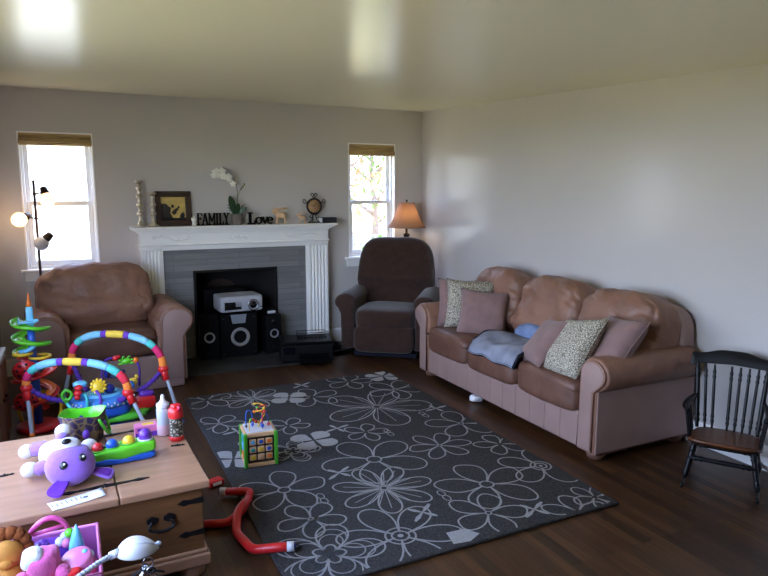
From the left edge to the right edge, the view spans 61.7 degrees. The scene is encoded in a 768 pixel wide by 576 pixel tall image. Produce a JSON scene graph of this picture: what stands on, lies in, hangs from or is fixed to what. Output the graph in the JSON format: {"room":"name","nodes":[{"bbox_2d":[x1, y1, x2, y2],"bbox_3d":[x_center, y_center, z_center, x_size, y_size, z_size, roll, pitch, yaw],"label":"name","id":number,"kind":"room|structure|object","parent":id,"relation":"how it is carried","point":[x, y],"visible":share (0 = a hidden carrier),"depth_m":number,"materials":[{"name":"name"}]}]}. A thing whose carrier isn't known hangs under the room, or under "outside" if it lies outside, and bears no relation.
{"room":"living room","nodes":[
{"label":"living room","id":0,"kind":"room"},
{"bbox_2d":[169,417,183,436],"bbox_3d":[-0.956,0.636,2.958,0.062,0.098,0.062,8,12,44],"label":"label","id":1,"kind":"object","parent":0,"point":[175,423],"depth_m":2.93,"materials":[{"name":"paper"}]},
{"bbox_2d":[169,435,183,441],"bbox_3d":[-0.956,0.688,2.966,0.066,0.022,0.066,8,12,44],"label":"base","id":2,"kind":"object","parent":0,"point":[174,438],"depth_m":2.94,"materials":[{"name":"red plastic"}]},
{"bbox_2d":[0,86,421,359],"bbox_3d":[-1.438,-0.589,6.206,4.310,2.670,0.140,-4,9,-25],"label":"wall","id":3,"kind":"structure","parent":0,"point":[283,154],"depth_m":5.92,"materials":[{"name":"paint"}]},
{"bbox_2d":[6,359,19,376],"bbox_3d":[-2.713,0.647,5.678,1.120,0.142,0.018,-4,9,-25],"label":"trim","id":4,"kind":"structure","parent":3,"relation":"attached to","point":[10,364],"depth_m":5.45,"materials":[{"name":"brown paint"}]},
{"bbox_2d":[16,131,99,281],"bbox_3d":[-2.771,-0.695,5.507,0.660,1.242,0.174,-4,9,-25],"label":"window","id":5,"kind":"structure","parent":3,"relation":"in","point":[32,272],"depth_m":5.49,"materials":[{"name":"white plastic"}]},
{"bbox_2d":[18,132,91,146],"bbox_3d":[-2.760,-1.248,5.400,0.552,0.104,0.062,-4,9,-25],"label":"bamboo blind","id":6,"kind":"object","parent":5,"relation":"attached to","point":[47,139],"visible":1,"depth_m":5.38,"materials":[{"name":"brown wood"}]},
{"bbox_2d":[329,327,341,340],"bbox_3d":[-0.102,0.460,6.927,1.100,0.142,0.018,-4,9,-25],"label":"baseboard","id":7,"kind":"structure","parent":3,"relation":"attached to","point":[335,333],"depth_m":6.73,"materials":[{"name":"white paint"}]},
{"bbox_2d":[345,143,394,266],"bbox_3d":[-0.142,-0.873,6.765,0.630,1.262,0.174,-4,9,-25],"label":"window","id":8,"kind":"structure","parent":3,"relation":"in","point":[353,259],"depth_m":6.80,"materials":[{"name":"white plastic"}]},
{"bbox_2d":[349,144,394,156],"bbox_3d":[-0.131,-1.429,6.658,0.522,0.119,0.062,-4,9,-25],"label":"bamboo blind","id":9,"kind":"object","parent":8,"relation":"attached to","point":[354,149],"visible":1,"depth_m":6.64,"materials":[{"name":"brown wood"}]},
{"bbox_2d":[0,0,767,111],"bbox_3d":[1.239,-0.833,0.571,4.310,0.822,12.440,-4,9,-25],"label":"ceiling","id":10,"kind":"structure","parent":0,"point":[403,55],"depth_m":3.16,"materials":[{"name":"paint"}]},
{"bbox_2d":[7,341,767,575],"bbox_3d":[1.239,1.491,0.918,4.310,0.120,12.440,-4,9,-25],"label":"floor","id":11,"kind":"structure","parent":0,"point":[711,525],"depth_m":3.17,"materials":[{"name":"brown wood"}]},
{"bbox_2d":[0,347,11,441],"bbox_3d":[-2.353,0.699,3.851,0.173,0.558,0.630,-4,9,-25],"label":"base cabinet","id":12,"kind":"object","parent":11,"relation":"on","point":[5,413],"visible":0.82,"depth_m":3.90,"materials":[{"name":"brown wood"}]},
{"bbox_2d":[11,180,54,276],"bbox_3d":[-2.868,-0.065,5.351,0.325,1.647,0.227,-4,9,-25],"label":"floor lamp","id":13,"kind":"object","parent":11,"relation":"on","point":[47,199],"visible":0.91,"depth_m":5.26,"materials":[{"name":"white glass"}]},
{"bbox_2d":[9,293,62,434],"bbox_3d":[-2.285,0.483,4.202,0.294,0.902,0.301,-4,9,-25],"label":"tower","id":14,"kind":"object","parent":11,"relation":"on","point":[41,424],"visible":0.8,"depth_m":4.16,"materials":[{"name":"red plastic"}]},
{"bbox_2d":[12,351,33,356],"bbox_3d":[-2.334,0.424,4.156,0.124,0.023,0.124,-4,9,-25],"label":"tray","id":15,"kind":"object","parent":14,"relation":"on","point":[14,353],"depth_m":4.11,"materials":[{"name":"yellow plastic"}]},
{"bbox_2d":[28,353,51,359],"bbox_3d":[-2.257,0.449,4.220,0.140,0.019,0.140,-4,9,-25],"label":"tray","id":16,"kind":"object","parent":14,"relation":"on","point":[33,356],"depth_m":4.18,"materials":[{"name":"yellow plastic"}]},
{"bbox_2d":[12,522,103,575],"bbox_3d":[-1.120,1.061,2.107,0.377,0.378,0.347,-4,9,-25],"label":"bin","id":17,"kind":"object","parent":11,"relation":"on","point":[90,533],"visible":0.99,"depth_m":2.28,"materials":[{"name":"plastic"}]},
{"bbox_2d":[0,525,34,575],"bbox_3d":[-1.202,1.002,2.072,0.154,0.459,0.154,-4,9,-25],"label":"plush","id":18,"kind":"object","parent":17,"relation":"in","point":[11,550],"visible":0.81,"depth_m":2.04,"materials":[{"name":"orange fabric"}]},
{"bbox_2d":[16,544,70,575],"bbox_3d":[-1.064,1.010,2.034,0.161,0.438,0.159,-4,9,-25],"label":"plush","id":19,"kind":"object","parent":17,"relation":"in","point":[44,560],"visible":0.99,"depth_m":1.96},
{"bbox_2d":[28,515,72,557],"bbox_3d":[-1.129,0.987,2.192,0.154,0.455,0.106,-4,9,-25],"label":"toy","id":20,"kind":"object","parent":17,"relation":"in","point":[63,541],"visible":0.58,"depth_m":2.16,"materials":[{"name":"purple plastic"}]},
{"bbox_2d":[67,567,81,575],"bbox_3d":[-0.984,1.061,2.019,0.088,0.380,0.050,-6,10,-35],"label":"toy","id":21,"kind":"object","parent":17,"relation":"in","point":[74,571],"visible":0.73,"depth_m":1.99,"materials":[{"name":"plastic"}]},
{"bbox_2d":[69,524,84,549],"bbox_3d":[-1.022,1.008,2.146,0.065,0.466,0.053,-4,9,-25],"label":"toy","id":22,"kind":"object","parent":17,"relation":"in","point":[76,540],"visible":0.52,"depth_m":2.11,"materials":[{"name":"plastic"}]},
{"bbox_2d":[60,546,97,574],"bbox_3d":[-0.977,1.038,2.083,0.111,0.404,0.112,-4,9,-25],"label":"toy","id":23,"kind":"object","parent":17,"relation":"in","point":[74,557],"visible":0.59,"depth_m":2.04,"materials":[{"name":"plastic"}]},
{"bbox_2d":[82,548,93,555],"bbox_3d":[-0.967,1.041,2.097,0.085,0.417,0.072,-4,9,-25],"label":"toy","id":24,"kind":"object","parent":17,"relation":"in","point":[85,549],"visible":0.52,"depth_m":2.06,"materials":[{"name":"plastic"}]},
{"bbox_2d":[20,330,184,437],"bbox_3d":[-1.796,0.626,4.178,0.904,0.626,0.619,0,9,-3],"label":"baby gym","id":25,"kind":"object","parent":11,"relation":"on","point":[121,405],"visible":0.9,"depth_m":4.13,"materials":[{"name":"multicoloured plastic"}]},
{"bbox_2d":[69,389,134,408],"bbox_3d":[-1.836,0.723,4.193,0.392,0.050,0.306,-4,9,-25],"label":"tray","id":26,"kind":"object","parent":25,"relation":"on","point":[110,400],"depth_m":4.11,"materials":[{"name":"blue plastic"}]},
{"bbox_2d":[0,418,210,575],"bbox_3d":[-1.317,0.944,2.722,0.976,0.428,0.847,-4,10,-27],"label":"chest","id":27,"kind":"object","parent":11,"relation":"on","point":[160,497],"visible":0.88,"depth_m":2.51,"materials":[{"name":"brown wood"}]},
{"bbox_2d":[18,424,114,497],"bbox_3d":[-1.305,0.657,2.609,0.490,0.185,0.297,7,11,40],"label":"puppy","id":28,"kind":"object","parent":27,"relation":"on","point":[65,461],"visible":0.99,"depth_m":2.48},
{"bbox_2d":[48,488,105,510],"bbox_3d":[-1.134,0.781,2.382,0.191,0.007,0.073,-7,11,-41],"label":"paper slip","id":29,"kind":"object","parent":27,"relation":"on","point":[99,492],"visible":1,"depth_m":2.38,"materials":[{"name":"grey paper"}]},
{"bbox_2d":[58,405,111,442],"bbox_3d":[-1.369,0.627,2.936,0.185,0.150,0.208,7,11,39],"label":"bucket","id":30,"kind":"object","parent":27,"relation":"on","point":[91,422],"visible":0.81,"depth_m":2.90,"materials":[{"name":"plastic"}]},
{"bbox_2d":[92,428,155,466],"bbox_3d":[-1.113,0.672,2.740,0.262,0.120,0.112,-5,10,-28],"label":"toy","id":31,"kind":"object","parent":27,"relation":"on","point":[130,448],"visible":0.88,"depth_m":2.71,"materials":[{"name":"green plastic"}]},
{"bbox_2d":[134,421,156,437],"bbox_3d":[-1.117,0.663,3.017,0.100,0.055,0.056,-4,10,-27],"label":"toy box","id":32,"kind":"object","parent":27,"relation":"on","point":[152,425],"visible":0.78,"depth_m":3.00,"materials":[{"name":"plastic"}]},
{"bbox_2d":[136,428,156,437],"bbox_3d":[-1.105,0.672,2.994,0.098,0.043,0.002,-4,10,-27],"label":"print","id":33,"kind":"object","parent":32,"relation":"attached to","point":[154,433],"depth_m":2.99},
{"bbox_2d":[156,394,169,435],"bbox_3d":[-1.034,0.593,3.014,0.064,0.195,0.064,-4,9,-25],"label":"bottle","id":34,"kind":"object","parent":27,"relation":"on","point":[162,407],"visible":0.83,"depth_m":2.99,"materials":[{"name":"plastic"}]},
{"bbox_2d":[168,403,183,441],"bbox_3d":[-0.956,0.613,2.954,0.068,0.172,0.069,0,9,-3],"label":"cup","id":35,"kind":"object","parent":27,"relation":"on","point":[175,411],"visible":1,"depth_m":2.93,"materials":[{"name":"red plastic"}]},
{"bbox_2d":[24,262,193,403],"bbox_3d":[-2.237,0.286,5.223,1.193,0.984,0.844,-5,10,-29],"label":"leather armchair","id":36,"kind":"object","parent":11,"relation":"on","point":[76,300],"visible":0.89,"depth_m":5.07,"materials":[{"name":"brown leather"}]},
{"bbox_2d":[34,262,154,328],"bbox_3d":[-2.367,0.072,5.290,0.890,0.579,0.450,-5,10,-29],"label":"cushion","id":37,"kind":"object","parent":36,"relation":"on","point":[89,294],"depth_m":5.14,"materials":[{"name":"brown leather"}]},
{"bbox_2d":[69,321,156,360],"bbox_3d":[-2.192,0.402,5.164,0.632,0.232,0.668,-5,10,-29],"label":"seat cushion","id":38,"kind":"object","parent":36,"relation":"on","point":[102,348],"depth_m":4.95,"materials":[{"name":"brown leather"}]},
{"bbox_2d":[76,535,160,575],"bbox_3d":[-0.859,1.059,1.915,0.153,0.439,0.538,2,9,10],"label":"gooseneck lamp","id":39,"kind":"object","parent":11,"relation":"on","point":[137,547],"visible":1,"depth_m":2.05,"materials":[{"name":"white plastic"}]},
{"bbox_2d":[117,535,158,560],"bbox_3d":[-0.801,0.840,2.091,0.134,0.058,0.104,-4,9,-25],"label":"hood","id":40,"kind":"object","parent":39,"relation":"attached to","point":[137,547],"depth_m":2.06,"materials":[{"name":"plastic"}]},
{"bbox_2d":[132,557,164,575],"bbox_3d":[-0.770,0.922,2.102,0.102,0.093,0.029,0,9,1],"label":"bunch","id":41,"kind":"object","parent":39,"relation":"hanging from","point":[146,569],"visible":1,"depth_m":2.10,"materials":[{"name":"metal"}]},
{"bbox_2d":[209,476,223,487],"bbox_3d":[-0.904,1.038,3.435,0.085,0.032,0.056,-8,12,-43],"label":"brick","id":42,"kind":"object","parent":11,"relation":"on","point":[216,481],"visible":0.77,"depth_m":3.42,"materials":[{"name":"plastic"}]},
{"bbox_2d":[203,487,253,528],"bbox_3d":[-0.756,1.071,3.144,0.185,0.050,0.354,0,9,1],"label":"tube","id":43,"kind":"object","parent":11,"relation":"on","point":[223,491],"visible":0.7,"depth_m":3.19,"materials":[{"name":"red plastic"}]},
{"bbox_2d":[129,223,337,376],"bbox_3d":[-1.351,0.027,6.110,1.915,1.248,1.110,-4,9,-25],"label":"fireplace","id":44,"kind":"object","parent":11,"relation":"on","point":[286,264],"visible":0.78,"depth_m":6.14,"materials":[{"name":"white paint"}]},
{"bbox_2d":[134,180,146,226],"bbox_3d":[-2.140,-0.738,5.633,0.100,0.405,0.100,-4,9,-25],"label":"candlestick","id":45,"kind":"object","parent":44,"relation":"on","point":[138,187],"visible":1,"depth_m":5.62,"materials":[{"name":"beige wood"}]},
{"bbox_2d":[134,180,142,183],"bbox_3d":[-2.140,-0.922,5.605,0.076,0.032,0.076,-4,9,-25],"label":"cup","id":46,"kind":"object","parent":45,"relation":"on","point":[136,181],"depth_m":5.58,"materials":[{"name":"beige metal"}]},
{"bbox_2d":[148,193,158,226],"bbox_3d":[-2.044,-0.693,5.686,0.100,0.300,0.100,-4,9,-25],"label":"candlestick","id":47,"kind":"object","parent":44,"relation":"on","point":[152,204],"visible":1,"depth_m":5.67,"materials":[{"name":"beige wood"}]},
{"bbox_2d":[154,191,191,225],"bbox_3d":[-1.909,-0.720,5.832,0.315,0.312,0.071,-4,9,-25],"label":"picture frame","id":48,"kind":"object","parent":44,"relation":"on","point":[172,208],"visible":0.98,"depth_m":5.83,"materials":[{"name":"brown wood"}]},
{"bbox_2d":[161,197,185,219],"bbox_3d":[-1.911,-0.720,5.835,0.215,0.214,0.037,-4,9,-25],"label":"picture","id":49,"kind":"object","parent":48,"relation":"attached to","point":[172,208],"depth_m":5.83,"materials":[{"name":"yellow paper"}]},
{"bbox_2d":[191,216,195,225],"bbox_3d":[-1.726,-0.611,5.843,0.046,0.092,0.037,-4,9,-25],"label":"angel figurine","id":50,"kind":"object","parent":44,"relation":"on","point":[193,219],"visible":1,"depth_m":5.83,"materials":[{"name":"white ceramic"}]},
{"bbox_2d":[198,313,219,360],"bbox_3d":[-1.637,0.455,6.012,0.172,0.405,0.190,-3,9,-20],"label":"speaker","id":51,"kind":"object","parent":44,"relation":"on","point":[208,324],"visible":1,"depth_m":5.93},
{"bbox_2d":[196,213,229,225],"bbox_3d":[-1.579,-0.638,5.944,0.303,0.116,0.030,-4,9,-25],"label":"word sign","id":52,"kind":"object","parent":44,"relation":"on","point":[215,222],"visible":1,"depth_m":5.93,"materials":[{"name":"black wood"}]},
{"bbox_2d":[200,285,245,313],"bbox_3d":[-1.574,0.299,6.334,0.400,0.620,0.200,-4,9,-25],"label":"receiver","id":53,"kind":"object","parent":44,"relation":"in","point":[207,307],"visible":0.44,"depth_m":6.18,"materials":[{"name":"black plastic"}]},
{"bbox_2d":[210,167,246,224],"bbox_3d":[-1.445,-0.852,5.970,0.346,0.532,0.111,-6,10,-34],"label":"potted orchid","id":54,"kind":"object","parent":44,"relation":"on","point":[236,216],"visible":1,"depth_m":5.99,"materials":[{"name":"white plant"}]},
{"bbox_2d":[129,223,337,234],"bbox_3d":[-1.363,-0.562,6.047,1.915,0.064,0.215,-4,9,-25],"label":"mantel shelf","id":55,"kind":"object","parent":44,"relation":"attached to","point":[280,228],"depth_m":5.99,"materials":[{"name":"white paint"}]},
{"bbox_2d":[215,310,257,357],"bbox_3d":[-1.412,0.431,6.158,0.345,0.410,0.240,-4,9,-25],"label":"subwoofer","id":56,"kind":"object","parent":44,"relation":"on","point":[237,330],"visible":0.94,"depth_m":6.06,"materials":[{"name":"black plastic"}]},
{"bbox_2d":[213,291,261,314],"bbox_3d":[-1.389,0.140,6.114,0.405,0.175,0.311,-5,10,-28],"label":"projector","id":57,"kind":"object","parent":56,"relation":"on","point":[225,303],"visible":1,"depth_m":6.00,"materials":[{"name":"white plastic"}]},
{"bbox_2d":[224,302,241,310],"bbox_3d":[-1.397,0.167,5.954,0.165,0.082,0.012,-5,10,-28],"label":"exhaust vent","id":58,"kind":"object","parent":57,"relation":"attached to","point":[228,306],"depth_m":5.95,"materials":[{"name":"black plastic"}]},
{"bbox_2d":[247,212,273,224],"bbox_3d":[-1.179,-0.666,6.136,0.254,0.115,0.024,-4,9,-25],"label":"word sign","id":59,"kind":"object","parent":44,"relation":"on","point":[262,219],"visible":0.99,"depth_m":6.12,"materials":[{"name":"black wood"}]},
{"bbox_2d":[260,312,281,353],"bbox_3d":[-1.099,0.432,6.271,0.150,0.375,0.190,-5,10,-29],"label":"speaker","id":60,"kind":"object","parent":44,"relation":"on","point":[270,323],"visible":0.96,"depth_m":6.20},
{"bbox_2d":[264,308,275,313],"bbox_3d":[-1.105,0.227,6.231,0.090,0.040,0.092,-5,10,-29],"label":"box","id":61,"kind":"object","parent":60,"relation":"on","point":[266,311],"visible":1,"depth_m":6.20,"materials":[{"name":"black plastic"}]},
{"bbox_2d":[272,207,286,223],"bbox_3d":[-1.008,-0.701,6.217,0.146,0.161,0.070,-2,9,-14],"label":"deer","id":62,"kind":"object","parent":44,"relation":"on","point":[275,211],"visible":1,"depth_m":6.20},
{"bbox_2d":[296,212,305,222],"bbox_3d":[-0.811,-0.688,6.314,0.097,0.107,0.047,-2,9,-14],"label":"deer","id":63,"kind":"object","parent":44,"relation":"on","point":[298,214],"visible":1,"depth_m":6.30},
{"bbox_2d":[279,333,333,364],"bbox_3d":[-0.714,0.569,5.951,0.482,0.185,0.480,-2,9,-12],"label":"printer","id":64,"kind":"object","parent":44,"relation":"on","point":[311,350],"visible":1,"depth_m":5.87,"materials":[{"name":"black plastic"}]},
{"bbox_2d":[296,329,326,339],"bbox_3d":[-0.684,0.437,6.037,0.273,0.047,0.194,-2,9,-12],"label":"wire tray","id":65,"kind":"object","parent":64,"relation":"on","point":[309,335],"visible":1,"depth_m":5.97,"materials":[{"name":"black metal"}]},
{"bbox_2d":[299,358,330,364],"bbox_3d":[-0.625,0.652,5.809,0.280,0.032,0.144,-2,9,-12],"label":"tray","id":66,"kind":"object","parent":64,"relation":"on","point":[302,361],"depth_m":5.76,"materials":[{"name":"black plastic"}]},
{"bbox_2d":[302,193,324,222],"bbox_3d":[-0.704,-0.797,6.398,0.241,0.296,0.070,-4,9,-25],"label":"clock","id":67,"kind":"object","parent":44,"relation":"on","point":[314,206],"visible":1,"depth_m":6.37,"materials":[{"name":"black metal"}]},
{"bbox_2d":[308,200,319,212],"bbox_3d":[-0.693,-0.810,6.374,0.136,0.136,0.012,-4,9,-25],"label":"clock face","id":68,"kind":"object","parent":67,"relation":"on","point":[313,205],"depth_m":6.37,"materials":[{"name":"beige metal"}]},
{"bbox_2d":[319,217,336,222],"bbox_3d":[-0.562,-0.680,6.429,0.150,0.054,0.106,-4,9,-25],"label":"book","id":69,"kind":"object","parent":44,"relation":"on","point":[321,219],"visible":1,"depth_m":6.38,"materials":[{"name":"paper"}]},
{"bbox_2d":[232,495,295,553],"bbox_3d":[-0.585,1.087,2.908,0.179,0.085,0.502,-6,10,-36],"label":"tube","id":70,"kind":"object","parent":11,"relation":"on","point":[289,546],"visible":1,"depth_m":2.79,"materials":[{"name":"red plastic"}]},
{"bbox_2d":[333,340,344,349],"bbox_3d":[-0.520,0.568,6.452,0.214,0.064,0.396,-4,9,-25],"label":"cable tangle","id":71,"kind":"object","parent":11,"relation":"on","point":[337,346],"visible":0.44,"depth_m":6.38,"materials":[{"name":"black plastic"}]},
{"bbox_2d":[334,348,355,354],"bbox_3d":[-0.393,0.614,6.256,0.300,0.036,0.050,-6,10,-33],"label":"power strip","id":72,"kind":"object","parent":11,"relation":"on","point":[347,350],"visible":0.66,"depth_m":6.24,"materials":[{"name":"black plastic"}]},
{"bbox_2d":[335,237,439,358],"bbox_3d":[0.078,0.062,6.299,0.960,1.094,0.876,2,9,12],"label":"recliner","id":73,"kind":"object","parent":11,"relation":"on","point":[396,275],"visible":0.9,"depth_m":6.25,"materials":[{"name":"brown fabric"}]},
{"bbox_2d":[356,301,414,328],"bbox_3d":[0.048,0.264,6.187,0.588,0.214,0.587,2,9,12],"label":"seat cushion","id":74,"kind":"object","parent":73,"relation":"on","point":[369,314],"depth_m":5.94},
{"bbox_2d":[184,371,617,575],"bbox_3d":[-0.165,0.955,4.030,1.700,0.019,2.646,-4,9,-25],"label":"area rug","id":75,"kind":"object","parent":11,"relation":"on","point":[374,473],"visible":0.92,"depth_m":3.47,"materials":[{"name":"grey fabric"}]},
{"bbox_2d":[239,403,278,468],"bbox_3d":[-0.722,0.822,3.689,0.191,0.348,0.191,-3,9,-21],"label":"cube","id":76,"kind":"object","parent":75,"relation":"on","point":[258,441],"visible":1,"depth_m":3.63,"materials":[{"name":"multicoloured wood"}]},
{"bbox_2d":[388,199,425,236],"bbox_3d":[0.235,-0.190,6.774,0.399,1.474,0.399,-4,9,-25],"label":"floor lamp","id":77,"kind":"object","parent":11,"relation":"on","point":[406,217],"visible":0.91,"depth_m":6.59,"materials":[{"name":"fabric"}]},
{"bbox_2d":[469,394,482,401],"bbox_3d":[0.690,0.823,4.801,0.106,0.058,0.081,-4,9,-25],"label":"crumpled cloth","id":78,"kind":"object","parent":11,"relation":"on","point":[473,397],"visible":0.75,"depth_m":4.77,"materials":[{"name":"white fabric"}]},
{"bbox_2d":[415,266,700,459],"bbox_3d":[1.102,0.389,4.702,0.864,0.941,2.219,-4,9,-25],"label":"leather sofa","id":79,"kind":"object","parent":11,"relation":"on","point":[615,404],"visible":0.65,"depth_m":3.94,"materials":[{"name":"brown leather"}]},
{"bbox_2d":[437,278,481,325],"bbox_3d":[0.645,0.124,5.360,0.412,0.410,0.169,0,9,3],"label":"throw pillow","id":80,"kind":"object","parent":79,"relation":"on","point":[443,293],"visible":0.25,"depth_m":5.32,"materials":[{"name":"fabric"}]},
{"bbox_2d":[444,278,493,326],"bbox_3d":[0.704,0.134,5.228,0.430,0.423,0.190,1,9,5],"label":"throw pillow","id":81,"kind":"object","parent":79,"relation":"on","point":[454,286],"visible":0.46,"depth_m":5.18,"materials":[{"name":"beige fabric"}]},
{"bbox_2d":[429,326,514,363],"bbox_3d":[0.759,0.429,5.200,0.669,0.230,0.601,-4,9,-25],"label":"seat cushion","id":82,"kind":"object","parent":79,"relation":"on","point":[446,344],"depth_m":5.01,"materials":[{"name":"brown leather"}]},
{"bbox_2d":[456,287,509,333],"bbox_3d":[0.778,0.206,5.049,0.428,0.392,0.228,1,9,10],"label":"throw pillow","id":83,"kind":"object","parent":79,"relation":"on","point":[480,312],"visible":0.77,"depth_m":4.99,"materials":[{"name":"fabric"}]},
{"bbox_2d":[468,351,521,384],"bbox_3d":[1.015,0.508,4.676,0.668,0.230,0.599,-4,9,-25],"label":"seat cushion","id":84,"kind":"object","parent":79,"relation":"on","point":[480,366],"depth_m":4.49,"materials":[{"name":"brown leather"}]},
{"bbox_2d":[467,330,529,369],"bbox_3d":[0.905,0.419,4.548,0.430,0.158,0.579,-4,9,-25],"label":"folded blanket","id":85,"kind":"object","parent":79,"relation":"on","point":[500,347],"visible":0.75,"depth_m":4.53,"materials":[{"name":"fabric"}]},
{"bbox_2d":[475,266,532,330],"bbox_3d":[0.966,0.108,5.344,0.414,0.575,0.679,-4,9,-25],"label":"cushion","id":86,"kind":"object","parent":79,"relation":"on","point":[511,281],"depth_m":5.10,"materials":[{"name":"beige leather"}]},
{"bbox_2d":[514,323,539,337],"bbox_3d":[1.146,0.347,4.588,0.159,0.158,0.529,-4,9,-25],"label":"rolled blanket","id":87,"kind":"object","parent":79,"relation":"on","point":[527,330],"visible":0.25,"depth_m":4.67,"materials":[{"name":"blue fabric"}]},
{"bbox_2d":[521,320,567,366],"bbox_3d":[1.061,0.356,4.211,0.274,0.332,0.407,-1,9,-9],"label":"throw pillow","id":88,"kind":"object","parent":79,"relation":"on","point":[535,350],"visible":0.66,"depth_m":4.10,"materials":[{"name":"fabric"}]},
{"bbox_2d":[518,360,580,410],"bbox_3d":[1.271,0.585,4.153,0.668,0.229,0.599,-4,9,-25],"label":"seat cushion","id":89,"kind":"object","parent":79,"relation":"on","point":[549,388],"depth_m":3.95,"materials":[{"name":"beige leather"}]},
{"bbox_2d":[510,275,594,329],"bbox_3d":[1.267,0.194,4.751,0.409,0.560,0.686,-4,9,-25],"label":"cushion","id":90,"kind":"object","parent":79,"relation":"on","point":[538,300],"depth_m":4.64,"materials":[{"name":"beige leather"}]},
{"bbox_2d":[543,318,609,378],"bbox_3d":[1.161,0.363,3.957,0.282,0.418,0.477,-3,9,-17],"label":"throw pillow","id":91,"kind":"object","parent":79,"relation":"on","point":[578,340],"visible":0.85,"depth_m":3.82,"materials":[{"name":"beige fabric"}]},
{"bbox_2d":[592,315,650,358],"bbox_3d":[1.359,0.343,3.832,0.274,0.344,0.410,-2,9,-15],"label":"throw pillow","id":92,"kind":"object","parent":79,"relation":"on","point":[620,338],"visible":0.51,"depth_m":3.69,"materials":[{"name":"fabric"}]},
{"bbox_2d":[578,288,681,350],"bbox_3d":[1.552,0.289,4.156,0.403,0.565,0.677,-4,9,-25],"label":"cushion","id":93,"kind":"object","parent":79,"relation":"on","point":[664,332],"depth_m":3.93,"materials":[{"name":"beige leather"}]},
{"bbox_2d":[680,350,767,503],"bbox_3d":[1.835,0.709,3.446,0.428,0.664,0.543,5,10,31],"label":"rocking chair","id":94,"kind":"object","parent":11,"relation":"on","point":[726,440],"visible":1,"depth_m":3.50,"materials":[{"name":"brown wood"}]},
{"bbox_2d":[421,64,767,445],"bbox_3d":[3.116,0.096,1.627,0.140,2.670,12.160,-4,9,-25],"label":"wall","id":95,"kind":"structure","parent":0,"point":[659,187],"depth_m":4.35,"materials":[{"name":"paint"}]},
{"bbox_2d":[682,419,767,471],"bbox_3d":[3.045,1.232,1.762,0.018,0.142,12.160,-4,9,-25],"label":"baseboard","id":96,"kind":"structure","parent":95,"relation":"attached to","point":[746,459],"depth_m":3.72,"materials":[{"name":"white paint"}]},
{"label":"outside","id":97,"kind":"structure","parent":0,"visible":0},
{"bbox_2d":[352,212,385,234],"bbox_3d":[-4.352,0.647,9.200,80.000,0.001,100.000,-4,9,-25],"label":"lawn","id":98,"kind":"structure","parent":97,"point":[366,228],"depth_m":39.90,"materials":[{"name":"white"}]},
{"bbox_2d":[350,156,384,235],"bbox_3d":[-0.882,-1.820,11.702,2.245,4.190,2.195,-4,9,-25],"label":"tree","id":99,"kind":"object","parent":98,"relation":"on","point":[357,172],"visible":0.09,"depth_m":11.64,"materials":[{"name":"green plant"}]},
{"bbox_2d":[350,156,385,237],"bbox_3d":[-0.254,-2.740,16.876,3.781,4.482,3.805,-4,9,-25],"label":"tree","id":100,"kind":"object","parent":98,"relation":"on","point":[376,220],"visible":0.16,"depth_m":16.84,"materials":[{"name":"green plant"}]},
{"bbox_2d":[352,228,385,249],"bbox_3d":[1.784,-0.803,14.844,8.095,1.240,0.115,-4,9,-25],"label":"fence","id":101,"kind":"object","parent":98,"relation":"on","point":[359,241],"visible":0.06,"depth_m":13.65,"materials":[{"name":"white"}]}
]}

